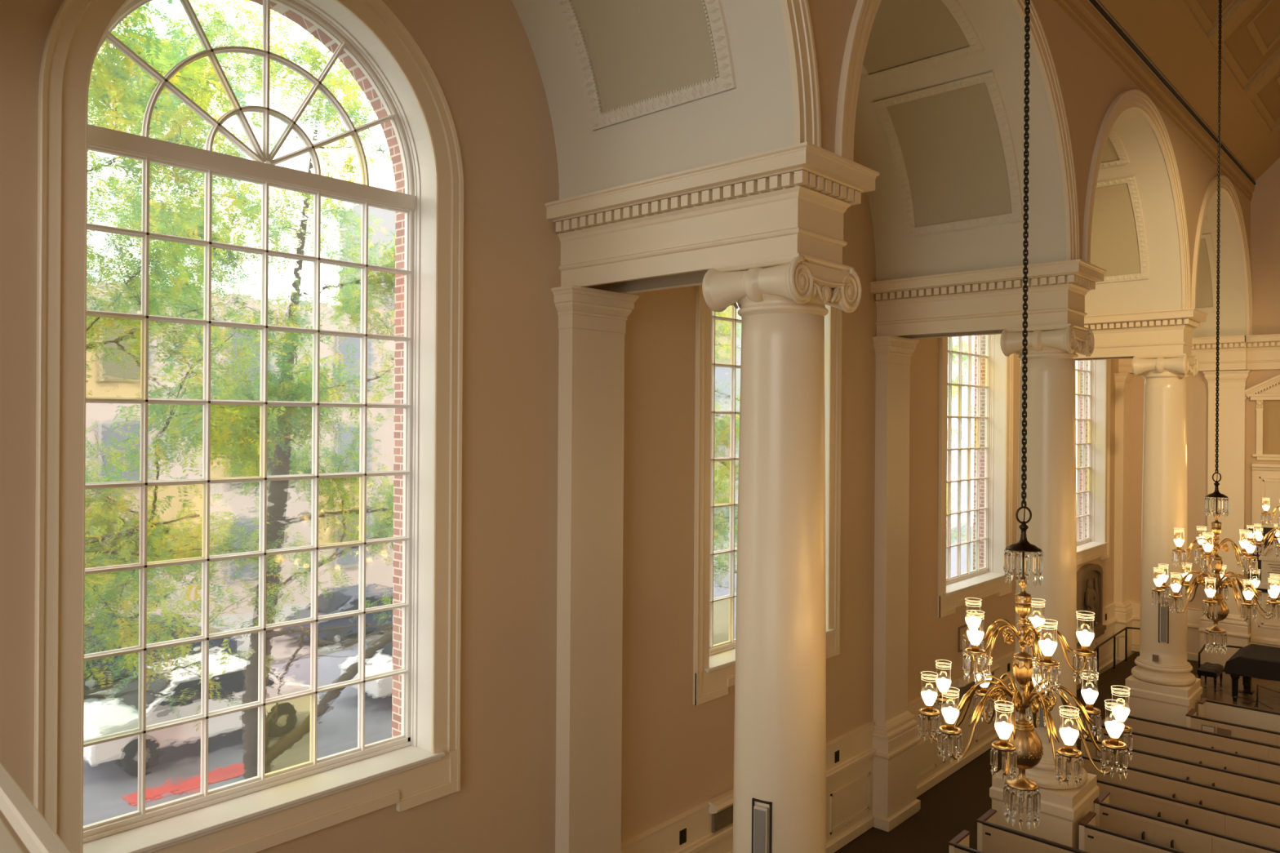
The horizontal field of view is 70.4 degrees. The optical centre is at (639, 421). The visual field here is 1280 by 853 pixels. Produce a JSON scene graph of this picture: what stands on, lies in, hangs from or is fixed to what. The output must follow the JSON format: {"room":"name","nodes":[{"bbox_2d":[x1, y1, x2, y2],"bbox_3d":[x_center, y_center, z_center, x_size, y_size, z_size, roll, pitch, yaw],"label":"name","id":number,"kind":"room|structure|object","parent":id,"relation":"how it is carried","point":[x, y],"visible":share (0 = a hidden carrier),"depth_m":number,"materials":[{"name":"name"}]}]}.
{"room":"house of worship","nodes":[
{"label":"house of worship","id":0,"kind":"room"},
{"bbox_2d":[0,0,1119,852],"bbox_3d":[0.999,0.231,11.425,0.360,11.900,34.200,0,0,42],"label":"wall","id":1,"kind":"structure","parent":0,"point":[677,754],"depth_m":8.86,"materials":[{"name":"beige paint"}]},
{"bbox_2d":[33,0,463,852],"bbox_3d":[-2.881,-0.205,7.157,0.480,7.082,3.304,0,0,42],"label":"window","id":2,"kind":"structure","parent":1,"relation":"in","point":[249,393],"depth_m":7.14,"materials":[{"name":"glass"}]},
{"bbox_2d":[551,284,639,852],"bbox_3d":[-0.457,2.407,9.324,0.355,7.530,1.064,0,0,42],"label":"pilaster","id":3,"kind":"object","parent":1,"relation":"attached to","point":[592,322],"visible":1,"depth_m":9.22,"materials":[{"name":"beige paint"}]},
{"bbox_2d":[679,828,686,844],"bbox_3d":[0.501,4.828,10.562,0.018,0.160,0.115,0,0,42],"label":"outlet plate","id":4,"kind":"object","parent":1,"relation":"attached to","point":[682,833],"visible":1,"depth_m":10.54,"materials":[{"name":"black plastic"}]},
{"bbox_2d":[708,790,733,833],"bbox_3d":[1.419,4.774,11.475,0.140,0.380,1.600,0,0,42],"label":"air vent","id":5,"kind":"object","parent":1,"relation":"attached to","point":[721,808],"visible":0.33,"depth_m":11.02,"materials":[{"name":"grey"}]},
{"bbox_2d":[708,790,733,813],"bbox_3d":[1.419,4.649,11.475,0.140,0.130,1.600,0,0,42],"label":"hood","id":6,"kind":"object","parent":5,"relation":"attached to","point":[725,802],"depth_m":10.97,"materials":[{"name":"beige paint"}]},
{"bbox_2d":[711,804,733,833],"bbox_3d":[1.386,4.839,11.505,0.043,0.250,1.500,0,0,42],"label":"grille","id":7,"kind":"object","parent":5,"relation":"attached to","point":[721,820],"depth_m":11.06,"materials":[{"name":"grey metal"}]},
{"bbox_2d":[693,284,842,705],"bbox_3d":[1.652,-0.176,12.104,0.480,7.082,3.304,0,0,42],"label":"window","id":8,"kind":"structure","parent":1,"relation":"in","point":[717,334],"depth_m":11.73,"materials":[{"name":"glass"}]},
{"bbox_2d":[835,750,839,763],"bbox_3d":[2.852,4.843,13.128,0.018,0.160,0.115,0,0,42],"label":"outlet plate","id":9,"kind":"object","parent":1,"relation":"attached to","point":[837,753],"visible":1,"depth_m":13.11,"materials":[{"name":"black plastic"}]},
{"bbox_2d":[621,603,1117,852],"bbox_3d":[0.906,5.388,11.006,0.125,1.585,33.500,0,0,42],"label":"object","id":10,"kind":"structure","parent":1,"relation":"attached to","point":[849,781],"depth_m":13.61,"materials":[{"name":"beige paint"}]},
{"bbox_2d":[872,335,920,831],"bbox_3d":[4.009,2.436,14.198,0.355,7.530,1.064,0,0,42],"label":"pilaster","id":11,"kind":"object","parent":1,"relation":"attached to","point":[895,740],"visible":0.97,"depth_m":14.03,"materials":[{"name":"beige paint"}]},
{"bbox_2d":[958,668,981,700],"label":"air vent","id":12,"kind":"object","parent":1,"relation":"attached to","point":[965,686],"depth_m":16.33,"materials":[{"name":"beige metal"}]},
{"bbox_2d":[959,671,994,700],"bbox_3d":[6.257,4.870,16.821,0.043,0.250,1.500,0,0,42],"label":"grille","id":13,"kind":"object","parent":12,"relation":"attached to","point":[963,690],"depth_m":16.49,"materials":[{"name":"grey metal"}]},
{"bbox_2d":[957,617,983,652],"bbox_3d":[6.110,3.929,16.744,0.030,0.450,1.100,0,0,42],"label":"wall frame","id":14,"kind":"object","parent":1,"relation":"attached to","point":[962,629],"visible":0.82,"depth_m":16.61,"materials":[{"name":"brown wood"}]},
{"bbox_2d":[937,333,1013,617],"bbox_3d":[6.178,-0.147,17.044,0.480,7.082,3.304,0,0,42],"label":"window","id":15,"kind":"structure","parent":1,"relation":"in","point":[976,378],"depth_m":17.62,"materials":[{"name":"glass"}]},
{"bbox_2d":[977,662,999,689],"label":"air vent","id":16,"kind":"object","parent":1,"relation":"attached to","point":[994,666],"depth_m":17.18,"materials":[{"name":"beige metal"}]},
{"bbox_2d":[1007,662,1010,671],"bbox_3d":[7.318,4.872,18.002,0.018,0.160,0.115,0,0,42],"label":"outlet plate","id":17,"kind":"object","parent":1,"relation":"attached to","point":[1008,664],"visible":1,"depth_m":17.98,"materials":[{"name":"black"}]},
{"bbox_2d":[1076,563,1106,646],"bbox_3d":[10.767,4.309,21.711,0.210,1.790,1.900,0,0,42],"label":"relief","id":18,"kind":"object","parent":1,"relation":"attached to","point":[1089,576],"visible":0.96,"depth_m":21.62,"materials":[{"name":"beige stone"}]},
{"bbox_2d":[1075,359,1111,564],"bbox_3d":[10.643,-0.118,21.918,0.480,7.082,3.304,0,0,42],"label":"window","id":19,"kind":"structure","parent":1,"relation":"in","point":[1093,377],"depth_m":22.87,"materials":[{"name":"glass"}]},
{"bbox_2d":[1113,373,1134,665],"bbox_3d":[12.664,2.491,23.645,0.355,7.530,1.064,0,0,42],"label":"pilaster","id":20,"kind":"object","parent":1,"relation":"attached to","point":[1123,612],"visible":0.88,"depth_m":23.43,"materials":[{"name":"beige paint"}]},
{"bbox_2d":[834,666,1112,852],"bbox_3d":[6.103,6.344,6.713,13.600,0.250,34.200,0,0,42],"label":"floor","id":21,"kind":"structure","parent":0,"point":[953,806],"depth_m":14.25,"materials":[{"name":"wood"}]},
{"bbox_2d":[702,253,862,852],"bbox_3d":[1.203,2.423,7.802,1.110,7.522,1.126,0,0,42],"label":"column","id":22,"kind":"structure","parent":21,"relation":"on","point":[780,732],"depth_m":7.48,"materials":[{"name":"beige paint"}]},
{"bbox_2d":[544,141,879,293],"bbox_3d":[0.556,-1.758,8.419,3.026,0.845,1.158,0,0,42],"label":"entablature","id":23,"kind":"object","parent":22,"relation":"on","point":[665,232],"visible":0.98,"depth_m":7.83,"materials":[{"name":"beige paint"}]},
{"bbox_2d":[511,0,793,199],"bbox_3d":[-1.726,-3.695,6.065,2.820,3.120,6.040,0,0,42],"label":"vault","id":24,"kind":"object","parent":23,"relation":"on","point":[636,91],"visible":1,"depth_m":8.08,"materials":[{"name":"paint"}]},
{"bbox_2d":[751,798,772,852],"bbox_3d":[1.023,3.623,7.508,0.199,1.020,0.210,0,0,42],"label":"speaker","id":25,"kind":"object","parent":22,"relation":"attached to","point":[762,820],"visible":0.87,"depth_m":7.42},
{"bbox_2d":[754,808,765,852],"bbox_3d":[0.979,3.643,7.425,0.094,0.930,0.008,0,0,30],"label":"grille","id":26,"kind":"object","parent":25,"relation":"attached to","point":[759,814],"depth_m":7.42,"materials":[{"name":"grey metal"}]},
{"bbox_2d":[948,830,984,852],"bbox_3d":[5.624,5.737,9.967,4.466,0.955,0.565,0,0,42],"label":"pew","id":27,"kind":"object","parent":21,"relation":"on","point":[960,843],"visible":1,"depth_m":11.32,"materials":[{"name":"paint"}]},
{"bbox_2d":[976,808,1088,852],"bbox_3d":[6.218,5.741,10.616,4.466,0.955,0.565,0,0,42],"label":"pew","id":28,"kind":"object","parent":21,"relation":"on","point":[992,837],"visible":1,"depth_m":11.71,"materials":[{"name":"paint"}]},
{"bbox_2d":[989,323,1099,849],"bbox_3d":[5.669,2.452,12.676,1.110,7.522,1.126,0,0,42],"label":"column","id":29,"kind":"structure","parent":21,"relation":"on","point":[1051,499],"depth_m":12.33,"materials":[{"name":"beige paint"}]},
{"bbox_2d":[870,258,1106,339],"bbox_3d":[5.022,-1.729,13.294,3.026,0.845,1.158,0,0,42],"label":"entablature","id":30,"kind":"object","parent":29,"relation":"on","point":[982,302],"visible":0.95,"depth_m":12.89,"materials":[{"name":"beige paint"}]},
{"bbox_2d":[853,0,1066,281],"bbox_3d":[2.740,-3.667,10.939,2.820,3.120,6.040,0,0,42],"label":"vault","id":31,"kind":"object","parent":30,"relation":"on","point":[940,114],"visible":0.37,"depth_m":12.42,"materials":[{"name":"paint"}]},
{"bbox_2d":[1035,653,1048,728],"bbox_3d":[5.489,3.652,12.377,0.170,1.020,0.186,0,0,30],"label":"speaker","id":32,"kind":"object","parent":29,"relation":"attached to","point":[1041,718],"visible":0.22,"depth_m":12.29},
{"bbox_2d":[1038,666,1044,727],"bbox_3d":[5.445,3.672,12.300,0.094,0.930,0.008,0,0,30],"label":"grille","id":33,"kind":"object","parent":32,"relation":"attached to","point":[1041,719],"depth_m":12.29,"materials":[{"name":"grey metal"}]},
{"bbox_2d":[1078,811,1187,852],"bbox_3d":[7.158,5.747,10.894,3.456,0.955,0.565,0,0,42],"label":"pew","id":34,"kind":"object","parent":21,"relation":"on","point":[1092,838],"visible":1,"depth_m":11.67,"materials":[{"name":"paint"}]},
{"bbox_2d":[1123,353,1202,727],"bbox_3d":[10.135,2.481,17.551,1.110,7.522,1.126,0,0,42],"label":"column","id":35,"kind":"structure","parent":21,"relation":"on","point":[1165,691],"depth_m":17.23,"materials":[{"name":"beige paint"}]},
{"bbox_2d":[1075,308,1208,360],"bbox_3d":[9.489,-1.701,18.168,3.026,0.845,1.158,0,0,42],"label":"entablature","id":36,"kind":"object","parent":35,"relation":"on","point":[1125,335],"visible":0.64,"depth_m":17.47,"materials":[{"name":"beige paint"}]},
{"bbox_2d":[1084,107,1182,315],"bbox_3d":[7.206,-3.638,15.814,2.820,3.120,6.040,0,0,42],"label":"vault","id":37,"kind":"object","parent":36,"relation":"on","point":[1135,233],"visible":0.27,"depth_m":17.08,"materials":[{"name":"paint"}]},
{"bbox_2d":[1152,654,1158,662],"bbox_3d":[9.821,4.500,17.283,0.066,0.124,0.100,0,0,-42],"label":"control box","id":38,"kind":"object","parent":35,"relation":"attached to","point":[1155,658],"visible":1,"depth_m":17.26,"materials":[{"name":"beige plastic"}]},
{"bbox_2d":[1158,595,1168,643],"bbox_3d":[9.955,3.681,17.257,0.199,1.020,0.210,0,0,42],"label":"speaker","id":39,"kind":"object","parent":35,"relation":"attached to","point":[1164,636],"visible":0.58,"depth_m":17.17},
{"bbox_2d":[1160,595,1166,642],"bbox_3d":[9.911,3.700,17.174,0.094,0.930,0.008,0,0,30],"label":"grille","id":40,"kind":"object","parent":39,"relation":"attached to","point":[1163,610],"depth_m":17.17,"materials":[{"name":"grey metal"}]},
{"bbox_2d":[1075,744,1279,824],"bbox_3d":[8.535,5.755,13.145,4.466,0.955,0.565,0,0,42],"label":"pew","id":41,"kind":"object","parent":21,"relation":"on","point":[1242,804],"visible":0.16,"depth_m":13.28,"materials":[{"name":"paint"}]},
{"bbox_2d":[1076,651,1279,724],"bbox_3d":[15.045,6.126,17.713,11.080,0.300,5.900,0,0,42],"label":"floor","id":42,"kind":"structure","parent":21,"relation":"on","point":[1116,677],"depth_m":20.18,"materials":[{"name":"wood"}]},
{"bbox_2d":[1093,626,1140,679],"bbox_3d":[11.440,5.523,21.302,0.854,0.852,3.124,0,0,42],"label":"handrail","id":43,"kind":"object","parent":42,"relation":"on","point":[1113,637],"visible":0.65,"depth_m":21.86,"materials":[{"name":"brown metal"}]},
{"bbox_2d":[1196,662,1223,691],"bbox_3d":[12.834,5.714,20.419,0.380,0.491,0.740,0,0,42],"label":"piano bench","id":44,"kind":"object","parent":42,"relation":"on","point":[1206,669],"visible":0.84,"depth_m":20.23,"materials":[{"name":"black wood"}]},
{"bbox_2d":[1196,662,1223,674],"bbox_3d":[12.836,5.514,20.419,0.380,0.091,0.740,0,0,42],"label":"cushion","id":45,"kind":"object","parent":44,"relation":"on","point":[1207,668],"depth_m":20.25,"materials":[{"name":"black leather"}]},
{"bbox_2d":[1198,643,1251,680],"bbox_3d":[13.627,5.584,21.166,1.066,0.761,0.176,0,0,23],"label":"handrail","id":46,"kind":"object","parent":42,"relation":"on","point":[1227,646],"visible":0.43,"depth_m":21.28,"materials":[{"name":"brown metal"}]},
{"bbox_2d":[1222,644,1279,702],"bbox_3d":[13.755,5.466,19.238,2.120,1.000,1.590,0,0,42],"label":"grand piano","id":47,"kind":"object","parent":42,"relation":"on","point":[1252,660],"visible":1,"depth_m":19.22,"materials":[{"name":"black paint"}]},
{"bbox_2d":[1245,684,1279,710],"bbox_3d":[12.896,5.708,18.730,0.732,0.496,0.456,0,0,42],"label":"microphone stand","id":48,"kind":"object","parent":42,"relation":"on","point":[1257,686],"visible":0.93,"depth_m":18.85,"materials":[{"name":"black metal"}]},
{"bbox_2d":[1080,732,1279,802],"bbox_3d":[9.130,5.759,13.793,4.466,0.955,0.565,0,0,42],"label":"pew","id":49,"kind":"object","parent":21,"relation":"on","point":[1252,785],"visible":0.31,"depth_m":14.00,"materials":[{"name":"paint"}]},
{"bbox_2d":[1093,791,1279,852],"bbox_3d":[7.729,5.751,11.565,3.521,0.955,0.565,0,0,42],"label":"pew","id":50,"kind":"object","parent":21,"relation":"on","point":[1157,830],"visible":0.87,"depth_m":12.01,"materials":[{"name":"paint"}]},
{"bbox_2d":[1096,778,1279,849],"bbox_3d":[7.948,5.752,12.503,4.466,0.955,0.565,0,0,42],"label":"pew","id":51,"kind":"object","parent":21,"relation":"on","point":[1225,823],"visible":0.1,"depth_m":12.52,"materials":[{"name":"paint"}]},
{"bbox_2d":[1097,718,1279,782],"bbox_3d":[9.738,5.763,14.457,4.466,0.955,0.565,0,0,42],"label":"pew","id":52,"kind":"object","parent":21,"relation":"on","point":[1251,766],"visible":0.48,"depth_m":14.75,"materials":[{"name":"paint"}]},
{"bbox_2d":[1111,709,1279,763],"bbox_3d":[10.346,5.767,15.120,4.466,0.955,0.565,0,0,42],"label":"pew","id":53,"kind":"object","parent":21,"relation":"on","point":[1233,744],"visible":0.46,"depth_m":15.52,"materials":[{"name":"paint"}]},
{"bbox_2d":[1185,708,1279,746],"bbox_3d":[11.265,5.773,15.377,3.456,0.955,0.565,0,0,42],"label":"pew","id":54,"kind":"object","parent":21,"relation":"on","point":[1193,721],"visible":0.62,"depth_m":15.92,"materials":[{"name":"paint"}]},
{"bbox_2d":[1198,697,1279,732],"bbox_3d":[11.915,5.777,16.121,3.408,0.955,0.380,0,0,42],"label":"screen","id":55,"kind":"object","parent":21,"relation":"on","point":[1207,708],"visible":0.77,"depth_m":16.93,"materials":[{"name":"beige paint"}]},
{"bbox_2d":[808,0,1250,289],"bbox_3d":[3.168,-4.103,9.464,0.200,3.800,34.200,0,0,42],"label":"wall","id":56,"kind":"structure","parent":0,"point":[1090,81],"depth_m":12.44,"materials":[{"name":"beige paint"}]},
{"bbox_2d":[779,0,821,146],"bbox_3d":[-0.673,-3.772,5.101,0.095,3.210,6.300,0,0,42],"label":"trim","id":57,"kind":"structure","parent":56,"relation":"attached to","point":[796,14],"depth_m":7.24,"materials":[{"name":"beige paint"}]},
{"bbox_2d":[834,0,1079,260],"bbox_3d":[3.793,-3.744,9.975,0.095,3.210,6.300,0,0,42],"label":"trim","id":58,"kind":"structure","parent":56,"relation":"attached to","point":[864,13],"depth_m":10.97,"materials":[{"name":"beige paint"}]},
{"bbox_2d":[1082,89,1191,308],"bbox_3d":[8.259,-3.715,14.849,0.095,3.210,6.300,0,0,42],"label":"trim","id":59,"kind":"structure","parent":56,"relation":"attached to","point":[1138,100],"depth_m":14.88,"materials":[{"name":"beige paint"}]},
{"bbox_2d":[1053,0,1254,201],"bbox_3d":[6.187,-5.590,6.707,8.000,0.380,34.200,0,0,42],"label":"crown molding","id":60,"kind":"structure","parent":56,"relation":"attached to","point":[1082,12],"depth_m":14.81,"materials":[{"name":"brown paint"}]},
{"bbox_2d":[1088,0,1255,185],"bbox_3d":[6.188,-5.813,6.707,7.880,0.065,34.200,0,0,42],"label":"shadow gap","id":61,"kind":"structure","parent":56,"relation":"attached to","point":[1095,4],"depth_m":15.29,"materials":[{"name":"black metal"}]},
{"bbox_2d":[1191,175,1253,335],"bbox_3d":[12.725,-3.686,19.724,0.095,3.210,6.300,0,0,42],"label":"trim","id":62,"kind":"structure","parent":56,"relation":"attached to","point":[1226,185],"depth_m":20.20,"materials":[{"name":"beige paint"}]},
{"bbox_2d":[1087,0,1254,186],"bbox_3d":[6.096,-5.831,6.791,14.550,0.200,34.800,0,0,42],"label":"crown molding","id":63,"kind":"structure","parent":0,"point":[1097,1],"depth_m":15.39,"materials":[{"name":"paint"}]},
{"bbox_2d":[1097,0,1279,180],"bbox_3d":[6.674,-7.643,7.222,7.880,3.511,35.600,0,0,42],"label":"ceiling","id":64,"kind":"structure","parent":0,"point":[1180,37],"depth_m":16.21,"materials":[{"name":"brown paint"}]},
{"bbox_2d":[917,0,1133,830],"bbox_3d":[2.740,-2.289,6.428,1.396,10.273,1.389,0,0,42],"label":"chandelier","id":65,"kind":"object","parent":64,"relation":"hanging from","point":[1021,746],"visible":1,"depth_m":6.35,"materials":[{"name":"brown metal"}]},
{"bbox_2d":[1151,0,1279,654],"bbox_3d":[7.205,-2.260,11.301,1.376,10.273,1.404,0,0,42],"label":"chandelier","id":66,"kind":"object","parent":64,"relation":"hanging from","point":[1215,608],"visible":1,"depth_m":11.28,"materials":[{"name":"brown metal"}]},
{"bbox_2d":[1244,497,1279,558],"bbox_3d":[11.670,-2.232,16.175,1.387,10.273,1.397,0,0,42],"label":"chandelier","id":67,"kind":"object","parent":64,"relation":"hanging from","point":[1276,543],"visible":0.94,"depth_m":16.38,"materials":[{"name":"brown metal"}]},
{"bbox_2d":[1128,157,1279,653],"bbox_3d":[17.810,-1.306,19.427,13.600,15.200,0.300,0,0,42],"label":"wall","id":68,"kind":"structure","parent":0,"point":[1264,241],"depth_m":22.60,"materials":[{"name":"beige paint"}]},
{"bbox_2d":[1118,333,1279,373],"bbox_3d":[16.525,-1.660,20.169,10.700,0.830,0.666,0,0,42],"label":"entablature","id":69,"kind":"object","parent":68,"relation":"attached to","point":[1259,352],"visible":0.52,"depth_m":21.91,"materials":[{"name":"beige paint"}]},
{"bbox_2d":[1191,189,1246,337],"bbox_3d":[11.672,-3.609,20.688,2.820,3.120,6.040,0,0,42],"label":"vault","id":70,"kind":"object","parent":69,"relation":"on","point":[1233,305],"visible":0.21,"depth_m":21.89,"materials":[{"name":"paint"}]},
{"bbox_2d":[1128,462,1279,661],"bbox_3d":[16.633,3.491,20.180,10.500,4.990,0.140,0,0,42],"label":"panelling","id":71,"kind":"object","parent":68,"relation":"attached to","point":[1265,476],"visible":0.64,"depth_m":21.79,"materials":[{"name":"beige paint"}]},
{"bbox_2d":[1248,526,1279,594],"bbox_3d":[15.179,3.300,21.404,1.400,1.550,0.180,0,0,42],"label":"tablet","id":72,"kind":"object","parent":71,"relation":"attached to","point":[1268,565],"visible":0.6,"depth_m":21.61,"materials":[{"name":"black stone"}]},
{"bbox_2d":[1198,370,1252,667],"bbox_3d":[14.307,2.362,22.162,1.060,7.212,0.370,0,0,42],"label":"pilaster","id":73,"kind":"object","parent":68,"relation":"attached to","point":[1233,384],"visible":0.75,"depth_m":22.06,"materials":[{"name":"beige paint"}]},
{"bbox_2d":[1244,374,1279,460],"bbox_3d":[15.784,-0.312,20.925,3.128,2.462,0.220,0,0,42],"label":"aedicule","id":74,"kind":"structure","parent":68,"relation":"attached to","point":[1268,401],"depth_m":21.70,"materials":[{"name":"beige paint"}]},
{"bbox_3d":[-2.505,1.789,-2.720,7.800,0.150,8.620,0,0,42],"label":"floor","id":75,"kind":"structure","parent":0,"visible":0},
{"bbox_2d":[0,762,71,852],"bbox_3d":[0.309,1.335,0.397,7.650,0.794,0.050,0,0,45],"label":"rail","id":76,"kind":"object","parent":75,"relation":"on","point":[33,830],"visible":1,"depth_m":2.16,"materials":[{"name":"beige paint"}]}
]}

